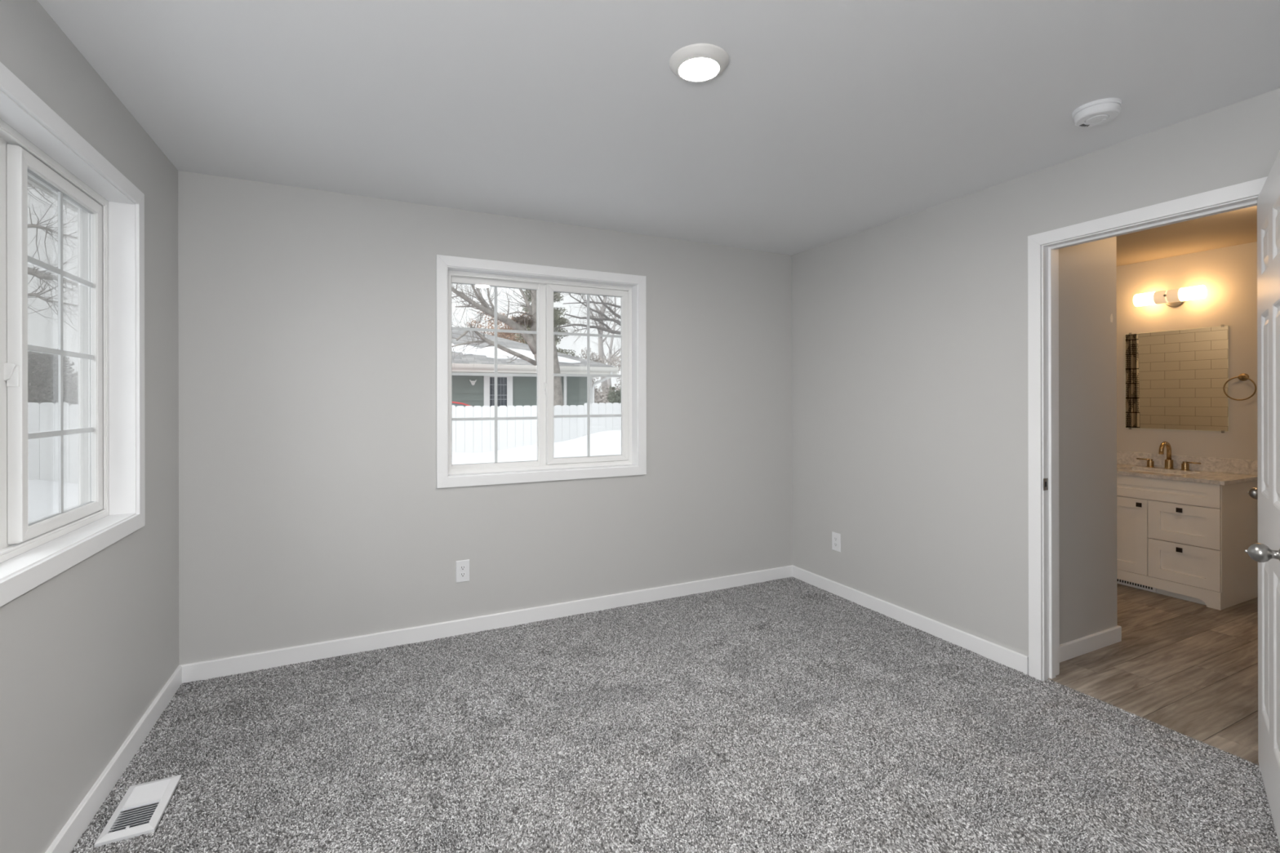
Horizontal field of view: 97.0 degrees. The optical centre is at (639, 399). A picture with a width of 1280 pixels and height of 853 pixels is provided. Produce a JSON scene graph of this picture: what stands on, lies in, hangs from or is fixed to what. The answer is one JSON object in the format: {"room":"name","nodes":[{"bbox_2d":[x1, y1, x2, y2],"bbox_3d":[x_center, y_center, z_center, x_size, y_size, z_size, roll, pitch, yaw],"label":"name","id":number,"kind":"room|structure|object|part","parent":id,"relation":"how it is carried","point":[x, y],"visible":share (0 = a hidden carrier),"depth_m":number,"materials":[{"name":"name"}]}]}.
{"room":"empty bedroom","nodes":[
{"label":"empty bedroom","id":0,"kind":"room"},
{"bbox_2d":[0,0,178,852],"bbox_3d":[-1.405,0.070,0.860,0.160,2.650,4.008,0,0,-26],"label":"wall","id":1,"kind":"structure","parent":0,"point":[86,651],"depth_m":1.87,"materials":[{"name":"grey paint"}]},
{"bbox_2d":[27,175,77,212],"bbox_3d":[-1.734,-1.074,0.870,0.420,0.160,4.908,0,0,-26],"label":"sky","id":2,"kind":"structure","parent":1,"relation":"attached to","point":[31,180],"depth_m":2.72,"materials":[{"name":"grey"}]},
{"bbox_2d":[0,62,145,606],"bbox_3d":[-1.757,-0.159,1.622,0.166,1.317,1.316,0,0,-26],"label":"window","id":3,"kind":"structure","parent":1,"relation":"in","point":[110,278],"depth_m":1.89,"materials":[{"name":"white paint"}]},
{"bbox_3d":[-1.792,-0.080,1.605,0.039,0.052,0.008,0,0,-26],"label":"latch lever","id":4,"kind":"part","parent":3,"relation":"part of","materials":[{"name":"white plastic"}]},
{"bbox_3d":[-1.786,-0.068,1.614,0.025,0.062,0.004,0,0,-26],"label":"latch plate","id":5,"kind":"part","parent":3,"relation":"part of","materials":[{"name":"white plastic"}]},
{"bbox_3d":[-1.797,-0.158,1.602,0.076,1.193,1.192,0,0,-26],"label":"vinyl frame","id":6,"kind":"part","parent":3,"relation":"part of","materials":[{"name":"white plastic"}]},
{"bbox_3d":[-1.908,-0.158,1.872,0.032,1.140,0.566,0,0,-26],"label":"sliding sash","id":7,"kind":"part","parent":3,"relation":"part of","materials":[{"name":"white plastic"}]},
{"bbox_3d":[-1.944,-0.158,1.841,0.007,1.129,0.570,0,0,-26],"label":"screen frame","id":8,"kind":"part","parent":3,"relation":"part of","materials":[{"name":"white plastic"}]},
{"bbox_2d":[44,666,182,852],"bbox_3d":[-1.322,1.310,0.892,0.014,0.094,3.994,0,0,-26],"label":"baseboard","id":9,"kind":"structure","parent":1,"relation":"attached to","point":[77,824],"depth_m":1.96,"materials":[{"name":"white paint"}]},
{"bbox_2d":[177,170,792,665],"bbox_3d":[0.553,0.066,4.112,6.505,2.650,0.160,0,0,-26],"label":"wall","id":10,"kind":"structure","parent":0,"point":[312,508],"depth_m":3.12,"materials":[{"name":"grey paint"}]},
{"bbox_2d":[455,559,469,582],"bbox_3d":[-1.021,0.987,3.263,0.077,0.125,0.007,0,0,-26],"label":"wall outlet","id":11,"kind":"object","parent":10,"relation":"attached to","point":[462,567],"visible":1,"depth_m":3.26,"materials":[{"name":"white plastic"}]},
{"bbox_2d":[459,572,466,577],"bbox_3d":[-1.020,1.007,3.261,0.033,0.028,0.002,0,0,-26],"label":"receptacle","id":12,"kind":"object","parent":11,"relation":"attached to","point":[461,574],"depth_m":3.26,"materials":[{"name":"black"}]},
{"bbox_2d":[459,565,466,570],"bbox_3d":[-1.020,0.968,3.261,0.033,0.028,0.002,0,0,-26],"label":"receptacle","id":13,"kind":"object","parent":11,"relation":"attached to","point":[461,567],"depth_m":3.26,"materials":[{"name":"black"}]},
{"bbox_2d":[178,564,792,683],"bbox_3d":[-0.515,1.309,3.501,3.725,0.094,0.014,0,0,-26],"label":"baseboard","id":14,"kind":"structure","parent":10,"relation":"attached to","point":[222,667],"depth_m":3.23,"materials":[{"name":"white paint"}]},
{"bbox_2d":[435,254,646,488],"bbox_3d":[-0.587,-0.161,3.550,1.316,1.317,0.166,0,0,-26],"label":"window","id":15,"kind":"structure","parent":10,"relation":"in","point":[633,458],"depth_m":3.58,"materials":[{"name":"white paint"}]},
{"bbox_2d":[451,282,537,465],"bbox_3d":[-0.885,-0.154,3.479,0.525,1.087,0.011,0,0,-26],"label":"window pane","id":16,"kind":"object","parent":15,"relation":"attached to","point":[508,285],"depth_m":3.48,"materials":[{"name":"clear glass"}]},
{"bbox_3d":[-0.337,-0.162,3.701,0.566,1.140,0.032,0,0,-26],"label":"sliding sash","id":17,"kind":"part","parent":15,"relation":"part of","materials":[{"name":"white plastic"}]},
{"bbox_3d":[-0.367,-0.161,3.738,0.570,1.129,0.007,0,0,-26],"label":"screen frame","id":18,"kind":"part","parent":15,"relation":"part of","materials":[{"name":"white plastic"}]},
{"bbox_2d":[37,0,1279,255],"bbox_3d":[0.343,-1.173,1.701,3.725,0.150,4.008,0,0,-26],"label":"ceiling","id":19,"kind":"structure","parent":0,"point":[824,122],"depth_m":2.01,"materials":[{"name":"white paint"}]},
{"bbox_2d":[669,43,728,82],"bbox_3d":[0.192,-1.085,1.842,0.193,0.026,0.193,0,0,-26],"label":"recessed light","id":20,"kind":"object","parent":19,"relation":"in","point":[699,62],"visible":1,"depth_m":1.81,"materials":[{"name":"white plastic"}]},
{"bbox_2d":[1071,97,1122,127],"bbox_3d":[1.724,-1.077,2.139,0.148,0.048,0.148,0,0,-26],"label":"smoke detector","id":21,"kind":"object","parent":19,"relation":"attached to","point":[1098,112],"visible":1,"depth_m":2.11,"materials":[{"name":"white plastic"}]},
{"bbox_2d":[95,583,1258,852],"bbox_3d":[1.485,1.364,2.246,6.245,0.050,4.008,0,0,-26],"label":"floor","id":22,"kind":"structure","parent":0,"point":[1188,668],"depth_m":2.80,"materials":[{"name":"brown wood"}]},
{"bbox_2d":[93,774,181,848],"bbox_3d":[-1.645,1.343,1.869,0.143,0.026,0.286,0,0,-26],"label":"floor vent","id":23,"kind":"object","parent":22,"relation":"in","point":[131,824],"visible":1,"depth_m":1.85,"materials":[{"name":"white plastic"}]},
{"bbox_2d":[71,577,1279,852],"bbox_3d":[0.172,1.345,2.122,3.759,0.016,3.093,0,0,-26],"label":"carpet","id":24,"kind":"object","parent":22,"relation":"on","point":[727,682],"visible":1,"depth_m":2.18,"materials":[{"name":"grey carpet"}]},
{"bbox_2d":[1116,469,1257,610],"bbox_3d":[3.721,0.937,4.119,0.588,0.796,0.914,0,0,-26],"label":"vanity cabinet","id":25,"kind":"object","parent":22,"relation":"on","point":[1188,539],"visible":0.56,"depth_m":3.77,"materials":[{"name":"white paint"}]},
{"bbox_3d":[3.408,0.958,4.175,0.020,0.525,0.538,0,0,-26],"label":"cabinet door","id":26,"kind":"part","parent":25,"relation":"part of","materials":[{"name":"white paint"}]},
{"bbox_3d":[3.487,0.733,3.956,0.026,0.029,0.031,0,0,-26],"label":"door pull","id":27,"kind":"part","parent":25,"relation":"part of","materials":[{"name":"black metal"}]},
{"bbox_2d":[1116,578,1205,604],"bbox_3d":[3.518,1.288,4.021,0.022,0.094,0.874,0,0,-26],"label":"register","id":28,"kind":"object","parent":25,"relation":"attached to","point":[1118,581],"visible":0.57,"depth_m":3.89,"materials":[{"name":"white metal"}]},
{"bbox_2d":[1116,578,1156,592],"bbox_3d":[3.473,1.296,4.097,0.007,0.072,0.415,0,0,-26],"label":"grille","id":29,"kind":"object","parent":28,"relation":"attached to","point":[1118,581],"depth_m":4.01,"materials":[{"name":"white metal"}]},
{"bbox_3d":[3.582,0.732,3.760,0.026,0.029,0.031,0,0,-26],"label":"drawer pull","id":30,"kind":"part","parent":25,"relation":"part of","materials":[{"name":"black metal"}]},
{"bbox_3d":[3.582,0.996,3.760,0.026,0.029,0.031,0,0,-26],"label":"drawer pull","id":31,"kind":"part","parent":25,"relation":"part of","materials":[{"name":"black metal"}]},
{"bbox_3d":[3.606,1.090,3.762,0.020,0.261,0.368,0,0,-26],"label":"drawer","id":32,"kind":"part","parent":25,"relation":"part of","materials":[{"name":"white paint"}]},
{"bbox_3d":[3.606,0.825,3.762,0.020,0.259,0.368,0,0,-26],"label":"drawer","id":33,"kind":"part","parent":25,"relation":"part of","materials":[{"name":"white paint"}]},
{"bbox_2d":[1116,450,1257,485],"bbox_3d":[3.728,0.544,4.120,0.574,0.264,0.958,0,0,-26],"label":"countertop","id":34,"kind":"structure","parent":25,"relation":"on","point":[1211,470],"depth_m":4.01,"materials":[{"name":"grey stone"}]},
{"bbox_2d":[1131,469,1184,475],"bbox_3d":[3.740,0.608,4.112,0.300,0.138,0.410,0,0,-26],"label":"sink basin","id":35,"kind":"object","parent":34,"relation":"in","point":[1162,471],"depth_m":4.18,"materials":[{"name":"white ceramic"}]},
{"bbox_2d":[1136,441,1200,470],"bbox_3d":[3.883,0.410,4.198,0.157,0.205,0.374,0,0,-26],"label":"bathroom faucet","id":36,"kind":"object","parent":34,"relation":"on","point":[1168,462],"visible":1,"depth_m":4.19,"materials":[{"name":"gold metal"}]},
{"bbox_3d":[3.869,0.456,4.343,0.010,0.010,0.099,0,0,-26],"label":"lever","id":37,"kind":"part","parent":36,"relation":"part of","materials":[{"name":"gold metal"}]},
{"bbox_3d":[3.884,0.482,4.311,0.051,0.060,0.051,0,0,-26],"label":"handle","id":38,"kind":"part","parent":36,"relation":"part of","materials":[{"name":"gold metal"}]},
{"bbox_3d":[3.880,0.379,4.186,0.143,0.143,0.028,0,0,-26],"label":"spout","id":39,"kind":"part","parent":36,"relation":"part of","materials":[{"name":"gold metal"}]},
{"bbox_3d":[3.932,0.479,4.211,0.057,0.067,0.057,0,0,-26],"label":"spout","id":40,"kind":"part","parent":36,"relation":"part of","materials":[{"name":"gold metal"}]},
{"bbox_3d":[3.972,0.482,4.127,0.051,0.060,0.051,0,0,-26],"label":"handle","id":41,"kind":"part","parent":36,"relation":"part of","materials":[{"name":"gold metal"}]},
{"bbox_3d":[3.988,0.456,4.095,0.010,0.010,0.099,0,0,-26],"label":"lever","id":42,"kind":"part","parent":36,"relation":"part of","materials":[{"name":"gold metal"}]},
{"bbox_2d":[791,88,1279,656],"bbox_3d":[2.079,0.063,2.533,0.120,2.650,4.008,0,0,-26],"label":"wall","id":43,"kind":"structure","parent":0,"point":[910,428],"depth_m":3.16,"materials":[{"name":"grey paint"}]},
{"bbox_2d":[831,531,840,552],"bbox_3d":[1.352,0.980,3.906,0.007,0.125,0.077,0,0,-26],"label":"wall outlet","id":44,"kind":"object","parent":43,"relation":"attached to","point":[836,537],"visible":1,"depth_m":3.90,"materials":[{"name":"white plastic"}]},
{"bbox_2d":[792,565,1028,675],"bbox_3d":[1.528,1.304,3.533,0.014,0.094,1.698,0,0,-26],"label":"baseboard","id":45,"kind":"structure","parent":43,"relation":"attached to","point":[1009,658],"depth_m":3.28,"materials":[{"name":"white paint"}]},
{"bbox_2d":[1027,176,1267,771],"bbox_3d":[2.140,0.276,2.406,0.151,2.145,0.849,0,0,-26],"label":"door frame","id":46,"kind":"structure","parent":43,"relation":"in","point":[1043,247],"depth_m":2.72,"materials":[{"name":"white paint"}]},
{"bbox_3d":[1.942,0.405,2.712,0.038,0.057,0.002,0,0,-26],"label":"strike plate","id":47,"kind":"part","parent":46,"relation":"part of","materials":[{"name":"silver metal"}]},
{"bbox_2d":[1244,151,1279,845],"bbox_3d":[2.039,0.295,1.761,0.711,2.042,0.189,0,0,-40],"label":"door","id":48,"kind":"structure","parent":46,"relation":"attached to","point":[1266,552],"depth_m":1.81,"materials":[{"name":"white paint"}]},
{"bbox_3d":[1.778,0.437,1.609,0.072,0.065,0.065,0,0,43],"label":"knob","id":49,"kind":"part","parent":48,"relation":"part of","materials":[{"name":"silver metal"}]},
{"bbox_2d":[1058,235,1121,662],"bbox_3d":[2.308,0.160,3.036,0.729,2.455,0.124,0,0,-26],"label":"wall","id":50,"kind":"structure","parent":0,"point":[1087,272],"depth_m":3.02,"materials":[{"name":"grey paint"}]},
{"bbox_2d":[1116,205,1257,266],"bbox_3d":[3.213,-1.159,3.078,2.400,0.180,4.008,0,0,-26],"label":"ceiling","id":51,"kind":"structure","parent":0,"point":[1237,227],"depth_m":3.73,"materials":[{"name":"beige paint"}]},
{"bbox_2d":[1116,241,1257,460],"bbox_3d":[4.342,0.058,3.618,0.100,2.650,4.008,0,0,-26],"label":"wall","id":52,"kind":"structure","parent":0,"point":[1228,274],"depth_m":4.07,"materials":[{"name":"grey paint"}]},
{"bbox_2d":[1133,284,1207,307],"bbox_3d":[3.920,-0.751,4.189,0.165,0.124,0.394,0,0,-26],"label":"vanity light","id":53,"kind":"object","parent":52,"relation":"attached to","point":[1174,298],"visible":1,"depth_m":4.15,"materials":[{"name":"white glass"}]},
{"bbox_3d":[3.841,-0.763,4.300,0.096,0.096,0.125,0,0,-26],"label":"lamp shade","id":54,"kind":"part","parent":53,"relation":"part of","materials":[{"name":"white glass"}]},
{"bbox_3d":[3.984,-0.751,4.220,0.022,0.124,0.124,0,0,-26],"label":"plate","id":55,"kind":"part","parent":53,"relation":"part of","materials":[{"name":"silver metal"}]},
{"bbox_3d":[3.958,-0.763,4.058,0.096,0.096,0.125,0,0,-26],"label":"lamp shade","id":56,"kind":"part","parent":53,"relation":"part of","materials":[{"name":"white glass"}]},
{"bbox_2d":[1124,324,1229,433],"bbox_3d":[3.986,-0.148,4.233,0.010,0.764,0.601,0,0,-26],"label":"wall mirror","id":57,"kind":"object","parent":52,"relation":"attached to","point":[1175,380],"visible":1,"depth_m":4.21,"materials":[{"name":"silver mirror"}]},
{"bbox_2d":[1222,373,1256,400],"bbox_3d":[4.124,-0.088,3.888,0.059,0.187,0.165,0,0,-26],"label":"towel ring","id":58,"kind":"object","parent":52,"relation":"attached to","point":[1243,376],"visible":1,"depth_m":3.88,"materials":[{"name":"gold metal"}]},
{"bbox_3d":[4.126,-0.155,3.883,0.059,0.052,0.052,0,0,-26],"label":"wall post","id":59,"kind":"part","parent":58,"relation":"part of","materials":[{"name":"gold metal"}]},
{"bbox_2d":[1247,487,1257,499],"bbox_3d":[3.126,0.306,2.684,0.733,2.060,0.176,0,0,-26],"label":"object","id":60,"kind":"structure","parent":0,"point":[1253,492],"depth_m":2.60,"materials":[{"name":"silver metal"}]},
{"label":"outside","id":61,"kind":"structure","parent":0,"visible":0},
{"bbox_2d":[27,430,622,523],"bbox_3d":[-10.381,0.950,21.638,80.000,0.772,72.000,0,0,-26],"label":"ground","id":62,"kind":"structure","parent":61,"point":[42,495],"depth_m":8.35,"materials":[{"name":"white snow"}]},
{"bbox_2d":[27,182,77,348],"bbox_3d":[-12.291,-2.329,11.002,3.694,7.609,2.239,0,0,-8],"label":"bare tree","id":63,"kind":"object","parent":62,"relation":"on","point":[34,272],"visible":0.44,"depth_m":11.10,"materials":[{"name":"grey plant"}]},
{"bbox_2d":[27,351,78,405],"bbox_3d":[-10.481,0.246,10.221,2.704,2.353,1.850,0,0,-8],"label":"shrub","id":64,"kind":"object","parent":62,"relation":"on","point":[42,366],"visible":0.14,"depth_m":9.88,"materials":[{"name":"grey plant"}]},
{"bbox_2d":[27,402,621,484],"bbox_3d":[-3.034,0.736,9.111,23.119,1.425,0.056,0,0,-26],"label":"picket fence","id":65,"kind":"object","parent":62,"relation":"on","point":[468,436],"visible":0.19,"depth_m":9.24,"materials":[{"name":"white plastic"}]},
{"bbox_3d":[-8.214,0.747,6.626,2.326,1.425,0.056,0,0,-26],"label":"fence panel","id":66,"kind":"part","parent":65,"relation":"part of","materials":[{"name":"white plastic"}]},
{"bbox_3d":[-6.118,0.755,7.632,2.326,1.400,0.056,0,0,-26],"label":"fence panel","id":67,"kind":"part","parent":65,"relation":"part of","materials":[{"name":"white plastic"}]},
{"bbox_3d":[-4.021,0.770,8.638,2.326,1.362,0.056,0,0,-26],"label":"fence panel","id":68,"kind":"part","parent":65,"relation":"part of","materials":[{"name":"white plastic"}]},
{"bbox_3d":[-1.986,0.771,9.614,2.189,1.350,0.056,0,0,-26],"label":"fence panel","id":69,"kind":"part","parent":65,"relation":"part of","materials":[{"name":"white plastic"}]},
{"bbox_3d":[0.049,0.748,10.591,2.326,1.388,0.056,0,0,-26],"label":"fence panel","id":70,"kind":"part","parent":65,"relation":"part of","materials":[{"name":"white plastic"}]},
{"bbox_2d":[452,401,473,407],"bbox_3d":[-5.257,0.638,12.229,4.300,1.270,1.600,0,0,-26],"label":"car","id":71,"kind":"object","parent":62,"relation":"on","point":[455,403],"visible":0.03,"depth_m":12.17,"materials":[{"name":"red paint"}]},
{"bbox_2d":[466,309,530,342],"bbox_3d":[-6.727,-1.619,28.511,3.820,6.151,3.737,0,0,-23],"label":"oak tree","id":72,"kind":"object","parent":62,"relation":"on","point":[505,335],"visible":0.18,"depth_m":27.93,"materials":[{"name":"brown plant"}]},
{"bbox_2d":[451,283,598,406],"bbox_3d":[-2.718,-2.354,12.511,4.206,7.614,2.165,0,0,-35],"label":"bare tree","id":73,"kind":"object","parent":62,"relation":"on","point":[531,339],"visible":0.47,"depth_m":12.23,"materials":[{"name":"grey plant"}]},
{"bbox_2d":[511,310,535,328],"bbox_3d":[-2.592,-1.751,12.533,0.544,0.364,0.596,0,0,-26],"label":"nest","id":74,"kind":"object","parent":73,"relation":"in","point":[529,320],"visible":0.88,"depth_m":12.45,"materials":[{"name":"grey plant"}]},
{"bbox_2d":[451,329,618,407],"bbox_3d":[-6.979,-0.418,17.662,10.500,3.750,7.515,0,0,-26],"label":"house","id":75,"kind":"structure","parent":62,"relation":"on","point":[514,391],"depth_m":15.93,"materials":[{"name":"grey"}]},
{"bbox_3d":[-3.959,-0.064,15.832,0.500,1.150,0.024,0,0,-26],"label":"house pane","id":76,"kind":"part","parent":75,"relation":"part of","materials":[{"name":"clear glass"}]},
{"bbox_2d":[451,342,580,363],"bbox_3d":[-6.127,-1.338,15.288,9.044,0.615,1.361,0,0,-22],"label":"snow","id":77,"kind":"object","parent":75,"relation":"on","point":[489,352],"visible":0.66,"depth_m":16.09,"materials":[{"name":"white snow"}]},
{"bbox_2d":[512,288,580,357],"bbox_3d":[-4.416,-2.999,26.156,3.635,8.900,3.473,0,0,-3],"label":"conifer tree","id":78,"kind":"object","parent":62,"relation":"on","point":[557,313],"visible":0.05,"depth_m":25.84,"materials":[{"name":"grey plant"}]},
{"bbox_2d":[553,292,620,345],"bbox_3d":[-0.409,-1.857,12.348,3.648,6.606,1.320,0,0,-20],"label":"bare tree","id":79,"kind":"object","parent":62,"relation":"on","point":[608,329],"visible":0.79,"depth_m":12.30,"materials":[{"name":"grey plant"}]},
{"bbox_2d":[579,347,609,403],"bbox_3d":[-3.104,-0.619,29.269,3.104,4.256,2.210,0,0,-26],"label":"shrub","id":80,"kind":"object","parent":62,"relation":"on","point":[597,360],"visible":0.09,"depth_m":29.33,"materials":[{"name":"grey plant"}]},
{"bbox_2d":[577,294,619,404],"bbox_3d":[-2.461,-4.561,31.700,3.882,12.054,6.589,0,0,43],"label":"bare tree","id":81,"kind":"object","parent":62,"relation":"on","point":[601,340],"visible":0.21,"depth_m":32.32,"materials":[{"name":"grey plant"}]},
{"bbox_2d":[578,297,621,389],"bbox_3d":[-1.662,-3.585,38.736,5.768,10.073,4.309,0,0,0],"label":"bare tree","id":82,"kind":"object","parent":62,"relation":"on","point":[609,380],"visible":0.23,"depth_m":38.98,"materials":[{"name":"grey plant"}]},
{"bbox_2d":[594,352,621,403],"bbox_3d":[-0.831,-0.316,23.957,3.937,3.441,2.541,0,0,-11],"label":"shrub","id":83,"kind":"object","parent":62,"relation":"on","point":[603,400],"visible":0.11,"depth_m":24.04,"materials":[{"name":"grey plant"}]},
{"bbox_2d":[606,385,621,404],"bbox_3d":[-0.501,0.372,14.148,0.622,2.049,0.771,0,0,-9],"label":"shrub","id":84,"kind":"object","parent":62,"relation":"on","point":[613,397],"visible":0.38,"depth_m":14.09,"materials":[{"name":"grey plant"}]}
]}

